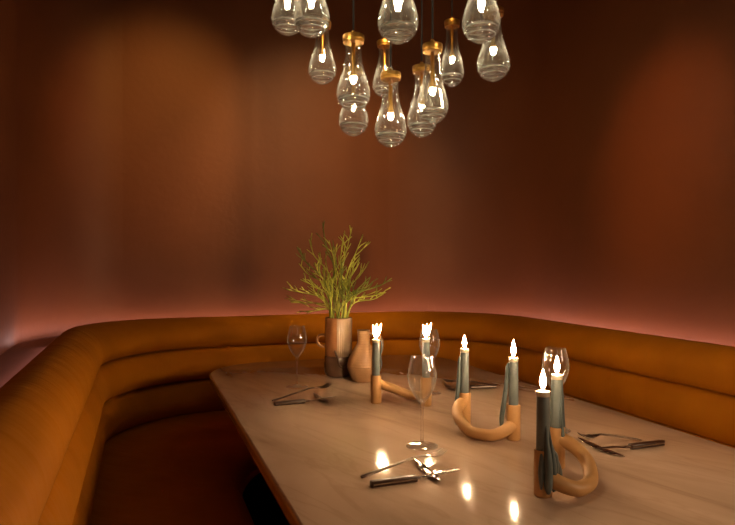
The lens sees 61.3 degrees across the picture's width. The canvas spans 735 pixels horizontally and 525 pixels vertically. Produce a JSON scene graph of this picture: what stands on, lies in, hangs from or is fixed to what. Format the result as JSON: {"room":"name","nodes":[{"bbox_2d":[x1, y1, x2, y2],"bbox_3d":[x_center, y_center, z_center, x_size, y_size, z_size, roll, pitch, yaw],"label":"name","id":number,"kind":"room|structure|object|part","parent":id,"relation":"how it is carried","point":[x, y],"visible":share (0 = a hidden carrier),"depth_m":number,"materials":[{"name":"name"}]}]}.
{"room":"restaurant","nodes":[
{"label":"restaurant","id":0,"kind":"room"},
{"bbox_2d":[0,0,122,354],"bbox_3d":[-0.874,-0.370,1.374,0.518,3.140,3.880,0,0,-20],"label":"wall","id":1,"kind":"structure","parent":0,"point":[61,61],"depth_m":3.00,"materials":[{"name":"brown paint"}]},
{"bbox_2d":[0,336,57,387],"bbox_3d":[0.195,0.375,1.715,2.580,0.040,3.790,0,0,-20],"label":"trim","id":2,"kind":"structure","parent":1,"relation":"attached to","point":[17,357],"depth_m":2.34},
{"bbox_2d":[123,0,387,319],"bbox_3d":[-0.590,-0.370,3.489,1.582,3.140,0.100,0,0,-20],"label":"wall","id":3,"kind":"structure","parent":0,"point":[234,155],"depth_m":3.40,"materials":[{"name":"brown paint"}]},
{"bbox_2d":[388,0,734,346],"bbox_3d":[1.353,-0.370,2.230,0.661,3.140,3.946,0,0,-30],"label":"wall","id":4,"kind":"structure","parent":0,"point":[591,182],"depth_m":3.13,"materials":[{"name":"brown paint"}]},
{"bbox_3d":[0.333,-1.970,1.425,4.000,0.100,5.550,0,0,-20],"label":"ceiling","id":5,"kind":"structure","parent":0,"visible":0},
{"bbox_2d":[271,0,302,34],"bbox_3d":[-0.284,-1.363,2.200,0.114,1.114,0.114,0,0,-20],"label":"pendant lamp","id":6,"kind":"object","parent":5,"relation":"hanging from","point":[285,25],"visible":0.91,"depth_m":2.17,"materials":[{"name":"clear glass"}]},
{"bbox_3d":[-0.284,-0.831,2.200,0.104,0.046,0.104,0,0,-20],"label":"glass","id":7,"kind":"part","parent":6,"relation":"part of","materials":[{"name":"clear glass"}]},
{"bbox_2d":[293,0,329,37],"bbox_3d":[-0.175,-1.312,1.940,0.115,1.216,0.115,0,0,-20],"label":"pendant lamp","id":8,"kind":"object","parent":5,"relation":"hanging from","point":[309,25],"visible":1,"depth_m":1.91,"materials":[{"name":"clear glass"}]},
{"bbox_3d":[-0.175,-0.730,1.940,0.104,0.046,0.104,0,0,-20],"label":"glass","id":9,"kind":"part","parent":8,"relation":"part of","materials":[{"name":"clear glass"}]},
{"bbox_2d":[308,0,334,83],"bbox_3d":[-0.187,-1.329,2.570,0.117,1.182,0.117,0,0,-20],"label":"pendant lamp","id":10,"kind":"object","parent":5,"relation":"hanging from","point":[321,76],"visible":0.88,"depth_m":2.55,"materials":[{"name":"clear glass"}]},
{"bbox_3d":[-0.187,-1.470,2.570,0.007,0.901,0.007,0,0,-43],"label":"cord","id":11,"kind":"part","parent":10,"relation":"part of","materials":[{"name":"black"}]},
{"bbox_3d":[-0.187,-0.913,2.570,0.021,0.123,0.021,0,0,-20],"label":"stem","id":12,"kind":"part","parent":10,"relation":"part of","materials":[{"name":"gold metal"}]},
{"bbox_3d":[-0.187,-0.763,2.570,0.106,0.046,0.106,0,0,-20],"label":"glass","id":13,"kind":"part","parent":10,"relation":"part of","materials":[{"name":"clear glass"}]},
{"bbox_2d":[336,0,368,110],"bbox_3d":[-0.048,-1.214,2.090,0.115,1.411,0.115,0,0,-20],"label":"pendant lamp","id":14,"kind":"object","parent":5,"relation":"hanging from","point":[350,101],"visible":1,"depth_m":2.07,"materials":[{"name":"clear glass"}]},
{"bbox_3d":[-0.048,-1.353,2.090,0.007,1.133,0.007,0,0,-42],"label":"cord","id":15,"kind":"part","parent":14,"relation":"part of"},
{"bbox_3d":[-0.048,-0.681,2.090,0.021,0.121,0.021,0,0,-20],"label":"stem","id":16,"kind":"part","parent":14,"relation":"part of","materials":[{"name":"gold metal"}]},
{"bbox_3d":[-0.048,-0.534,2.090,0.105,0.045,0.105,0,0,-20],"label":"glass","id":17,"kind":"part","parent":14,"relation":"part of","materials":[{"name":"clear glass"}]},
{"bbox_2d":[340,30,366,135],"bbox_3d":[-0.055,-1.206,2.420,0.116,1.428,0.116,0,0,-20],"label":"pendant lamp","id":18,"kind":"object","parent":5,"relation":"hanging from","point":[352,128],"visible":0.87,"depth_m":2.39,"materials":[{"name":"clear glass"}]},
{"bbox_3d":[-0.055,-0.518,2.420,0.105,0.047,0.105,0,0,-20],"label":"glass","id":19,"kind":"part","parent":18,"relation":"part of","materials":[{"name":"clear glass"}]},
{"bbox_2d":[372,0,396,96],"bbox_3d":[0.075,-1.326,2.750,0.107,1.188,0.107,0,0,-20],"label":"pendant lamp","id":20,"kind":"object","parent":5,"relation":"hanging from","point":[380,89],"visible":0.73,"depth_m":2.73,"materials":[{"name":"clear glass"}]},
{"bbox_3d":[0.075,-0.899,2.750,0.021,0.118,0.021,0,0,-20],"label":"stem","id":21,"kind":"part","parent":20,"relation":"part of","materials":[{"name":"gold metal"}]},
{"bbox_3d":[0.075,-0.756,2.750,0.097,0.044,0.097,0,0,-20],"label":"glass","id":22,"kind":"part","parent":20,"relation":"part of","materials":[{"name":"clear glass"}]},
{"bbox_2d":[376,0,406,146],"bbox_3d":[0.082,-1.162,2.180,0.113,1.516,0.113,0,0,-20],"label":"pendant lamp","id":23,"kind":"object","parent":5,"relation":"hanging from","point":[391,138],"visible":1,"depth_m":2.16,"materials":[{"name":"clear glass"}]},
{"bbox_3d":[0.082,-0.430,2.180,0.103,0.046,0.103,0,0,-20],"label":"glass","id":24,"kind":"part","parent":23,"relation":"part of","materials":[{"name":"clear glass"}]},
{"bbox_3d":[0.082,-0.581,2.180,0.021,0.124,0.021,0,0,-20],"label":"stem","id":25,"kind":"part","parent":23,"relation":"part of","materials":[{"name":"gold metal"}]},
{"bbox_3d":[0.082,-1.304,2.180,0.007,1.232,0.007,0,0,3],"label":"cord","id":26,"kind":"part","parent":23,"relation":"part of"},
{"bbox_2d":[378,0,417,44],"bbox_3d":[0.086,-1.268,1.745,0.114,1.305,0.114,0,0,-20],"label":"pendant lamp","id":27,"kind":"object","parent":5,"relation":"hanging from","point":[397,31],"visible":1,"depth_m":1.72,"materials":[{"name":"clear glass"}]},
{"bbox_3d":[0.086,-0.721,1.745,0.017,0.019,0.017,0,0,-20],"label":"bulb","id":28,"kind":"part","parent":27,"relation":"part of","materials":[{"name":"white glass"}]},
{"bbox_3d":[0.086,-0.641,1.745,0.104,0.046,0.104,0,0,-20],"label":"glass","id":29,"kind":"part","parent":27,"relation":"part of","materials":[{"name":"clear glass"}]},
{"bbox_2d":[407,0,434,136],"bbox_3d":[0.205,-1.196,2.340,0.112,1.448,0.112,0,0,-20],"label":"pendant lamp","id":30,"kind":"object","parent":5,"relation":"hanging from","point":[419,128],"visible":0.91,"depth_m":2.33,"materials":[{"name":"clear glass"}]},
{"bbox_3d":[0.205,-0.498,2.340,0.102,0.047,0.102,0,0,-20],"label":"glass","id":31,"kind":"part","parent":30,"relation":"part of","materials":[{"name":"clear glass"}]},
{"bbox_3d":[0.205,-0.653,2.340,0.021,0.128,0.021,0,0,-20],"label":"stem","id":32,"kind":"part","parent":30,"relation":"part of","materials":[{"name":"gold metal"}]},
{"bbox_3d":[0.205,-1.341,2.340,0.007,1.158,0.007,0,0,3],"label":"cord","id":33,"kind":"part","parent":30,"relation":"part of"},
{"bbox_2d":[418,0,446,123],"bbox_3d":[0.216,-1.189,2.060,0.105,1.462,0.105,0,0,-20],"label":"pendant lamp","id":34,"kind":"object","parent":5,"relation":"hanging from","point":[429,114],"visible":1,"depth_m":2.04,"materials":[{"name":"clear glass"}]},
{"bbox_3d":[0.216,-0.638,2.060,0.021,0.126,0.021,0,0,-20],"label":"stem","id":35,"kind":"part","parent":34,"relation":"part of","materials":[{"name":"gold metal"}]},
{"bbox_3d":[0.216,-0.485,2.060,0.096,0.047,0.096,0,0,-20],"label":"glass","id":36,"kind":"part","parent":34,"relation":"part of","materials":[{"name":"clear glass"}]},
{"bbox_3d":[0.216,-1.333,2.060,0.007,1.174,0.007,0,0,3],"label":"cord","id":37,"kind":"part","parent":34,"relation":"part of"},
{"bbox_2d":[441,0,463,86],"bbox_3d":[0.357,-1.330,2.620,0.102,1.180,0.102,0,0,-20],"label":"pendant lamp","id":38,"kind":"object","parent":5,"relation":"hanging from","point":[451,79],"visible":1,"depth_m":2.60,"materials":[{"name":"clear glass"}]},
{"bbox_3d":[0.357,-0.930,2.620,0.021,0.134,0.021,0,0,-20],"label":"stem","id":39,"kind":"part","parent":38,"relation":"part of","materials":[{"name":"gold metal"}]},
{"bbox_3d":[0.357,-0.767,2.620,0.093,0.050,0.093,0,0,-20],"label":"glass","id":40,"kind":"part","parent":38,"relation":"part of","materials":[{"name":"clear glass"}]},
{"bbox_3d":[0.357,-1.481,2.620,0.007,0.878,0.007,0,0,-42],"label":"cord","id":41,"kind":"part","parent":38,"relation":"part of","materials":[{"name":"black"}]},
{"bbox_2d":[462,0,500,42],"bbox_3d":[0.345,-1.292,1.880,0.116,1.256,0.116,0,0,-20],"label":"pendant lamp","id":42,"kind":"object","parent":5,"relation":"hanging from","point":[480,31],"visible":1,"depth_m":1.85,"materials":[{"name":"clear glass"}]},
{"bbox_3d":[0.345,-0.774,1.880,0.017,0.019,0.017,0,0,-20],"label":"bulb","id":43,"kind":"part","parent":42,"relation":"part of","materials":[{"name":"white glass"}]},
{"bbox_3d":[0.345,-0.848,1.880,0.021,0.129,0.021,0,0,-20],"label":"stem","id":44,"kind":"part","parent":42,"relation":"part of","materials":[{"name":"gold metal"}]},
{"bbox_3d":[0.345,-0.691,1.880,0.105,0.048,0.105,0,0,-20],"label":"glass","id":45,"kind":"part","parent":42,"relation":"part of","materials":[{"name":"clear glass"}]},
{"bbox_2d":[477,0,509,81],"bbox_3d":[0.453,-1.286,2.230,0.118,1.269,0.117,0,0,-20],"label":"pendant lamp","id":46,"kind":"object","parent":5,"relation":"hanging from","point":[494,71],"visible":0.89,"depth_m":2.21,"materials":[{"name":"clear glass"}]},
{"bbox_3d":[0.453,-0.827,2.230,0.021,0.123,0.021,0,0,-20],"label":"stem","id":47,"kind":"part","parent":46,"relation":"part of","materials":[{"name":"gold metal"}]},
{"bbox_3d":[0.453,-0.677,2.230,0.107,0.046,0.107,0,0,-20],"label":"glass","id":48,"kind":"part","parent":46,"relation":"part of","materials":[{"name":"clear glass"}]},
{"bbox_3d":[0.333,1.230,1.425,4.000,0.100,5.550,0,0,-20],"label":"floor","id":49,"kind":"structure","parent":0,"visible":0},
{"bbox_2d":[0,311,734,524],"bbox_3d":[0.224,0.725,1.635,2.240,0.910,3.620,0,0,-20],"label":"banquette","id":50,"kind":"object","parent":49,"relation":"on","point":[124,422],"visible":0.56,"depth_m":2.30,"materials":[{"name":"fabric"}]},
{"bbox_2d":[89,410,259,524],"bbox_3d":[0.252,0.764,1.560,1.920,0.104,3.460,0,0,-20],"label":"seat cushion","id":51,"kind":"object","parent":50,"relation":"on","point":[187,467],"depth_m":2.12,"materials":[{"name":"fabric"}]},
{"bbox_2d":[209,355,734,524],"bbox_3d":[0.244,0.804,1.579,1.053,0.749,2.560,0,0,-20],"label":"dining table","id":52,"kind":"object","parent":49,"relation":"on","point":[312,457],"visible":0.91,"depth_m":1.36,"materials":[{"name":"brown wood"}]},
{"bbox_2d":[286,326,306,388],"bbox_3d":[-0.243,0.325,2.141,0.075,0.210,0.075,0,0,-20],"label":"wine glass","id":53,"kind":"object","parent":52,"relation":"on","point":[289,326],"visible":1,"depth_m":2.13,"materials":[{"name":"clear glass"}]},
{"bbox_2d":[272,383,330,400],"bbox_3d":[-0.210,0.418,2.005,0.024,0.022,0.241,0,0,44],"label":"fork","id":54,"kind":"object","parent":52,"relation":"on","point":[327,384],"visible":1,"depth_m":2.00,"materials":[{"name":"metal"}]},
{"bbox_3d":[-0.227,0.419,1.987,0.024,0.020,0.193,0,0,44],"label":"handle","id":55,"kind":"part","parent":54,"relation":"part of","materials":[{"name":"metal"}]},
{"bbox_2d":[274,396,336,405],"bbox_3d":[-0.188,0.423,1.898,0.200,0.012,0.017,0,0,-22],"label":"table knife","id":56,"kind":"object","parent":52,"relation":"on","point":[296,401],"visible":1,"depth_m":1.88,"materials":[{"name":"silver metal"}]},
{"bbox_3d":[-0.236,0.423,1.878,0.096,0.012,0.015,0,0,-22],"label":"handle","id":57,"kind":"part","parent":56,"relation":"part of","materials":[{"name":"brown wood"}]},
{"bbox_3d":[-0.144,0.422,1.915,0.106,0.009,0.017,0,0,-22],"label":"blade","id":58,"kind":"part","parent":56,"relation":"part of","materials":[{"name":"metal"}]},
{"bbox_2d":[313,392,328,402],"bbox_3d":[-0.147,0.426,1.949,0.023,0.006,0.154,0,0,-22],"label":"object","id":59,"kind":"object","parent":52,"relation":"on","point":[315,394],"visible":0.89,"depth_m":1.96,"materials":[{"name":"metal"}]},
{"bbox_2d":[316,316,351,376],"bbox_3d":[-0.114,0.320,2.372,0.130,0.221,0.111,0,0,38],"label":"vase","id":60,"kind":"object","parent":52,"relation":"on","point":[338,331],"visible":0.88,"depth_m":2.33,"materials":[{"name":"ceramic"}]},
{"bbox_3d":[-0.178,0.298,2.370,0.039,0.054,0.011,0,0,0],"label":"handle","id":61,"kind":"part","parent":60,"relation":"part of","materials":[{"name":"ceramic"}]},
{"bbox_2d":[284,221,391,317],"bbox_3d":[-0.114,0.081,2.365,0.420,0.484,0.231,0,0,-2],"label":"plant","id":62,"kind":"object","parent":60,"relation":"in","point":[345,284],"visible":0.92,"depth_m":2.36,"materials":[{"name":"green plant"}]},
{"bbox_3d":[-0.220,0.197,2.374,0.207,0.252,0.075,0,0,-13],"label":"stem","id":63,"kind":"part","parent":62,"relation":"part of","materials":[{"name":"green plant"}]},
{"bbox_3d":[-0.217,0.218,2.394,0.225,0.211,0.045,0,0,12],"label":"stem","id":64,"kind":"part","parent":62,"relation":"part of","materials":[{"name":"green plant"}]},
{"bbox_3d":[-0.197,0.131,2.351,0.155,0.384,0.076,0,0,-20],"label":"stem","id":65,"kind":"part","parent":62,"relation":"part of","materials":[{"name":"green plant"}]},
{"bbox_3d":[-0.171,0.181,2.336,0.155,0.285,0.058,0,0,-29],"label":"stem","id":66,"kind":"part","parent":62,"relation":"part of","materials":[{"name":"green plant"}]},
{"bbox_3d":[-0.184,0.219,2.382,0.171,0.209,0.093,0,0,-4],"label":"stem","id":67,"kind":"part","parent":62,"relation":"part of","materials":[{"name":"green plant"}]},
{"bbox_3d":[-0.182,0.205,2.416,0.120,0.237,0.063,0,0,31],"label":"stem","id":68,"kind":"part","parent":62,"relation":"part of","materials":[{"name":"green plant"}]},
{"bbox_3d":[-0.183,0.154,2.399,0.182,0.339,0.053,0,0,36],"label":"stem","id":69,"kind":"part","parent":62,"relation":"part of","materials":[{"name":"green plant"}]},
{"bbox_3d":[-0.158,0.147,2.334,0.096,0.353,0.079,0,0,-20],"label":"stem","id":70,"kind":"part","parent":62,"relation":"part of","materials":[{"name":"green plant"}]},
{"bbox_3d":[-0.169,0.104,2.401,0.133,0.438,0.093,0,0,-20],"label":"stem","id":71,"kind":"part","parent":62,"relation":"part of","materials":[{"name":"green plant"}]},
{"bbox_3d":[-0.154,0.166,2.410,0.037,0.314,0.142,0,0,-8],"label":"stem","id":72,"kind":"part","parent":62,"relation":"part of","materials":[{"name":"green plant"}]},
{"bbox_3d":[-0.145,0.081,2.371,0.106,0.484,0.050,0,0,35],"label":"stem","id":73,"kind":"part","parent":62,"relation":"part of","materials":[{"name":"green plant"}]},
{"bbox_3d":[-0.132,0.181,2.300,0.067,0.284,0.099,0,0,-38],"label":"stem","id":74,"kind":"part","parent":62,"relation":"part of","materials":[{"name":"green plant"}]},
{"bbox_3d":[-0.126,0.113,2.342,0.078,0.420,0.057,0,0,-20],"label":"stem","id":75,"kind":"part","parent":62,"relation":"part of","materials":[{"name":"green plant"}]},
{"bbox_3d":[-0.127,0.118,2.393,0.029,0.411,0.078,0,0,-20],"label":"stem","id":76,"kind":"part","parent":62,"relation":"part of","materials":[{"name":"green plant"}]},
{"bbox_3d":[-0.096,0.113,2.339,0.053,0.421,0.112,0,0,-20],"label":"stem","id":77,"kind":"part","parent":62,"relation":"part of","materials":[{"name":"green plant"}]},
{"bbox_3d":[-0.102,0.090,2.376,0.064,0.467,0.068,0,0,29],"label":"stem","id":78,"kind":"part","parent":62,"relation":"part of","materials":[{"name":"green plant"}]},
{"bbox_3d":[-0.089,0.155,2.330,0.035,0.337,0.122,0,0,6],"label":"stem","id":79,"kind":"part","parent":62,"relation":"part of","materials":[{"name":"green plant"}]},
{"bbox_3d":[-0.067,0.150,2.396,0.108,0.345,0.078,0,0,-20],"label":"stem","id":80,"kind":"part","parent":62,"relation":"part of","materials":[{"name":"green plant"}]},
{"bbox_3d":[-0.073,0.200,2.324,0.063,0.247,0.163,0,0,-26],"label":"stem","id":81,"kind":"part","parent":62,"relation":"part of","materials":[{"name":"green plant"}]},
{"bbox_3d":[-0.049,0.108,2.344,0.114,0.431,0.078,0,0,-20],"label":"stem","id":82,"kind":"part","parent":62,"relation":"part of","materials":[{"name":"green plant"}]},
{"bbox_3d":[-0.044,0.160,2.387,0.129,0.327,0.074,0,0,-20],"label":"stem","id":83,"kind":"part","parent":62,"relation":"part of","materials":[{"name":"green plant"}]},
{"bbox_3d":[-0.041,0.186,2.316,0.140,0.274,0.118,0,0,-20],"label":"stem","id":84,"kind":"part","parent":62,"relation":"part of","materials":[{"name":"green plant"}]},
{"bbox_3d":[-0.023,0.205,2.340,0.223,0.236,0.078,0,0,6],"label":"stem","id":85,"kind":"part","parent":62,"relation":"part of","materials":[{"name":"green plant"}]},
{"bbox_3d":[-0.021,0.211,2.431,0.164,0.224,0.096,0,0,-12],"label":"stem","id":86,"kind":"part","parent":62,"relation":"part of","materials":[{"name":"green plant"}]},
{"bbox_3d":[-0.005,0.189,2.387,0.183,0.269,0.101,0,0,-20],"label":"stem","id":87,"kind":"part","parent":62,"relation":"part of","materials":[{"name":"green plant"}]},
{"bbox_2d":[347,329,383,382],"bbox_3d":[-0.015,0.338,2.259,0.120,0.185,0.120,0,0,-37],"label":"jug","id":88,"kind":"object","parent":52,"relation":"on","point":[359,364],"visible":0.8,"depth_m":2.22,"materials":[{"name":"ceramic"}]},
{"bbox_3d":[0.031,0.302,2.259,0.055,0.098,0.011,0,0,0],"label":"handle","id":89,"kind":"part","parent":88,"relation":"part of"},
{"bbox_2d":[371,375,431,406],"bbox_3d":[0.108,0.387,1.912,0.186,0.086,0.098,0,0,12],"label":"candle holder","id":90,"kind":"object","parent":52,"relation":"on","point":[377,383],"visible":0.93,"depth_m":1.88,"materials":[{"name":"ceramic"}]},
{"bbox_2d":[371,375,380,403],"bbox_3d":[0.026,0.387,1.897,0.033,0.086,0.033,0,0,-20],"label":"cup","id":91,"kind":"object","parent":90,"relation":"on","point":[375,380],"depth_m":1.88,"materials":[{"name":"ceramic"}]},
{"bbox_2d":[372,323,381,375],"bbox_3d":[0.029,0.280,1.897,0.029,0.186,0.024,0,0,21],"label":"candle","id":92,"kind":"object","parent":90,"relation":"on","point":[376,353],"visible":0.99,"depth_m":1.89,"materials":[{"name":"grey wax"}]},
{"bbox_3d":[0.110,0.391,1.918,0.184,0.076,0.086,0,0,13],"label":"arm","id":93,"kind":"part","parent":90,"relation":"part of","materials":[{"name":"ceramic"}]},
{"bbox_2d":[420,376,431,406],"bbox_3d":[0.176,0.387,1.864,0.033,0.086,0.033,0,0,-20],"label":"cup","id":94,"kind":"object","parent":90,"relation":"on","point":[425,383],"depth_m":1.85,"materials":[{"name":"ceramic"}]},
{"bbox_2d":[422,323,431,377],"bbox_3d":[0.176,0.277,1.864,0.024,0.192,0.024,0,0,-44],"label":"candle","id":95,"kind":"object","parent":90,"relation":"on","point":[425,341],"visible":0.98,"depth_m":1.86,"materials":[{"name":"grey wax"}]},
{"bbox_2d":[360,448,447,477],"bbox_3d":[0.079,0.418,1.296,0.219,0.022,0.024,0,0,-34],"label":"fork","id":96,"kind":"object","parent":52,"relation":"on","point":[437,453],"visible":1,"depth_m":1.29,"materials":[{"name":"metal"}]},
{"bbox_3d":[0.061,0.419,1.283,0.175,0.020,0.024,0,0,-34],"label":"handle","id":97,"kind":"part","parent":96,"relation":"part of","materials":[{"name":"metal"}]},
{"bbox_2d":[370,469,459,487],"bbox_3d":[0.097,0.423,1.220,0.194,0.012,0.017,0,0,-21],"label":"table knife","id":98,"kind":"object","parent":52,"relation":"on","point":[389,481],"visible":1,"depth_m":1.20,"materials":[{"name":"silver metal"}]},
{"bbox_3d":[0.051,0.423,1.202,0.097,0.012,0.015,0,0,-21],"label":"handle","id":99,"kind":"part","parent":98,"relation":"part of","materials":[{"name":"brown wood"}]},
{"bbox_3d":[0.141,0.422,1.237,0.099,0.009,0.017,0,0,-21],"label":"blade","id":100,"kind":"part","parent":98,"relation":"part of","materials":[{"name":"metal"}]},
{"bbox_2d":[406,356,437,450],"bbox_3d":[0.127,0.325,1.449,0.075,0.210,0.075,0,0,-20],"label":"wine glass","id":101,"kind":"object","parent":52,"relation":"on","point":[417,442],"visible":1,"depth_m":1.45,"materials":[{"name":"clear glass"}]},
{"bbox_2d":[407,356,436,401],"bbox_3d":[0.127,0.273,1.449,0.068,0.107,0.068,0,0,-20],"label":"bowl","id":102,"kind":"object","parent":101,"relation":"on","point":[411,356],"depth_m":1.44,"materials":[{"name":"clear glass"}]},
{"bbox_2d":[414,459,440,480],"bbox_3d":[0.122,0.426,1.272,0.023,0.006,0.142,0,0,-17],"label":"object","id":103,"kind":"object","parent":52,"relation":"on","point":[426,470],"visible":0.91,"depth_m":1.28,"materials":[{"name":"metal"}]},
{"bbox_2d":[419,330,439,395],"bbox_3d":[0.203,0.325,2.035,0.075,0.210,0.075,0,0,-20],"label":"wine glass","id":104,"kind":"object","parent":52,"relation":"on","point":[421,330],"visible":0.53,"depth_m":2.03,"materials":[{"name":"clear glass"}]},
{"bbox_2d":[444,383,455,389],"bbox_3d":[0.283,0.426,2.118,0.023,0.006,0.137,0,0,-11],"label":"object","id":105,"kind":"object","parent":52,"relation":"on","point":[445,384],"visible":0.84,"depth_m":2.12,"materials":[{"name":"metal"}]},
{"bbox_2d":[443,379,487,383],"bbox_3d":[0.346,0.418,2.169,0.165,0.022,0.024,0,0,-1],"label":"fork","id":106,"kind":"object","parent":52,"relation":"on","point":[443,379],"visible":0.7,"depth_m":2.17,"materials":[{"name":"metal"}]},
{"bbox_3d":[0.363,0.419,2.170,0.132,0.020,0.024,0,0,-1],"label":"handle","id":107,"kind":"part","parent":106,"relation":"part of","materials":[{"name":"metal"}]},
{"bbox_2d":[450,384,496,388],"bbox_3d":[0.353,0.423,2.112,0.178,0.012,0.017,0,0,-10],"label":"table knife","id":108,"kind":"object","parent":52,"relation":"on","point":[479,386],"visible":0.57,"depth_m":2.11,"materials":[{"name":"silver metal"}]},
{"bbox_3d":[0.395,0.423,2.119,0.093,0.012,0.015,0,0,-10],"label":"handle","id":109,"kind":"part","parent":108,"relation":"part of","materials":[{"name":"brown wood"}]},
{"bbox_2d":[452,392,519,440],"bbox_3d":[0.277,0.387,1.555,0.105,0.086,0.203,0,0,-35],"label":"candle holder","id":110,"kind":"object","parent":52,"relation":"on","point":[461,408],"visible":0.96,"depth_m":1.50,"materials":[{"name":"ceramic"}]},
{"bbox_2d":[455,335,468,423],"bbox_3d":[0.250,0.313,1.643,0.040,0.240,0.024,0,0,-20],"label":"candle","id":111,"kind":"object","parent":110,"relation":"on","point":[462,381],"visible":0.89,"depth_m":1.64,"materials":[{"name":"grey wax"}]},
{"bbox_2d":[459,392,470,423],"bbox_3d":[0.258,0.387,1.646,0.033,0.086,0.033,0,0,-20],"label":"cup","id":112,"kind":"object","parent":110,"relation":"on","point":[464,398],"depth_m":1.63,"materials":[{"name":"ceramic"}]},
{"bbox_2d":[499,339,517,425],"bbox_3d":[0.344,0.297,1.509,0.045,0.219,0.024,0,0,18],"label":"candle","id":113,"kind":"object","parent":110,"relation":"on","point":[511,370],"visible":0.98,"depth_m":1.50,"materials":[{"name":"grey wax"}]},
{"bbox_2d":[507,403,519,440],"bbox_3d":[0.355,0.387,1.506,0.033,0.086,0.033,0,0,-20],"label":"cup","id":114,"kind":"object","parent":110,"relation":"on","point":[513,412],"depth_m":1.49,"materials":[{"name":"ceramic"}]},
{"bbox_2d":[542,348,570,430],"bbox_3d":[0.481,0.325,1.587,0.075,0.210,0.075,0,0,-20],"label":"wine glass","id":115,"kind":"object","parent":52,"relation":"on","point":[545,348],"visible":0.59,"depth_m":1.59,"materials":[{"name":"clear glass"}]},
{"bbox_2d":[534,426,597,497],"bbox_3d":[0.392,0.364,1.204,0.106,0.132,0.213,0,0,25],"label":"candle holder","id":116,"kind":"object","parent":52,"relation":"on","point":[549,463],"visible":0.96,"depth_m":1.13,"materials":[{"name":"ceramic"}]},
{"bbox_2d":[536,370,549,450],"bbox_3d":[0.324,0.284,1.144,0.025,0.176,0.025,0,0,-20],"label":"candle","id":117,"kind":"object","parent":116,"relation":"on","point":[542,396],"visible":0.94,"depth_m":1.14,"materials":[{"name":"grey wax"}]},
{"bbox_2d":[534,447,551,497],"bbox_3d":[0.324,0.387,1.144,0.033,0.086,0.033,0,0,-20],"label":"cup","id":118,"kind":"object","parent":116,"relation":"on","point":[542,459],"depth_m":1.13,"materials":[{"name":"ceramic"}]},
{"bbox_2d":[550,427,564,468],"bbox_3d":[0.398,0.387,1.300,0.033,0.086,0.033,0,0,-20],"label":"cup","id":119,"kind":"object","parent":116,"relation":"on","point":[558,442],"depth_m":1.29,"materials":[{"name":"ceramic"}]},
{"bbox_2d":[550,357,566,436],"bbox_3d":[0.400,0.284,1.301,0.034,0.178,0.028,0,0,32],"label":"candle","id":120,"kind":"object","parent":116,"relation":"on","point":[557,413],"visible":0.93,"depth_m":1.29,"materials":[{"name":"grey wax"}]},
{"bbox_3d":[0.399,0.391,1.204,0.094,0.076,0.203,0,0,25],"label":"arm","id":121,"kind":"part","parent":116,"relation":"part of","materials":[{"name":"ceramic"}]},
{"bbox_2d":[578,437,624,456],"bbox_3d":[0.536,0.426,1.428,0.023,0.006,0.158,0,0,-19],"label":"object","id":122,"kind":"object","parent":52,"relation":"on","point":[591,444],"visible":0.97,"depth_m":1.43,"materials":[{"name":"metal"}]},
{"bbox_2d":[577,432,641,440],"bbox_3d":[0.581,0.418,1.485,0.156,0.022,0.024,0,0,-6],"label":"fork","id":123,"kind":"object","parent":52,"relation":"on","point":[588,436],"visible":1,"depth_m":1.48,"materials":[{"name":"metal"}]},
{"bbox_3d":[0.597,0.419,1.487,0.125,0.020,0.024,0,0,-6],"label":"handle","id":124,"kind":"part","parent":123,"relation":"part of","materials":[{"name":"metal"}]},
{"bbox_2d":[595,439,664,449],"bbox_3d":[0.604,0.423,1.427,0.198,0.012,0.017,0,0,-20],"label":"table knife","id":125,"kind":"object","parent":52,"relation":"on","point":[653,443],"visible":1,"depth_m":1.43,"materials":[{"name":"silver metal"}]},
{"bbox_3d":[0.558,0.422,1.410,0.101,0.009,0.017,0,0,-20],"label":"blade","id":126,"kind":"part","parent":125,"relation":"part of","materials":[{"name":"metal"}]},
{"bbox_3d":[0.650,0.423,1.444,0.099,0.012,0.015,0,0,-20],"label":"handle","id":127,"kind":"part","parent":125,"relation":"part of","materials":[{"name":"brown wood"}]}
]}

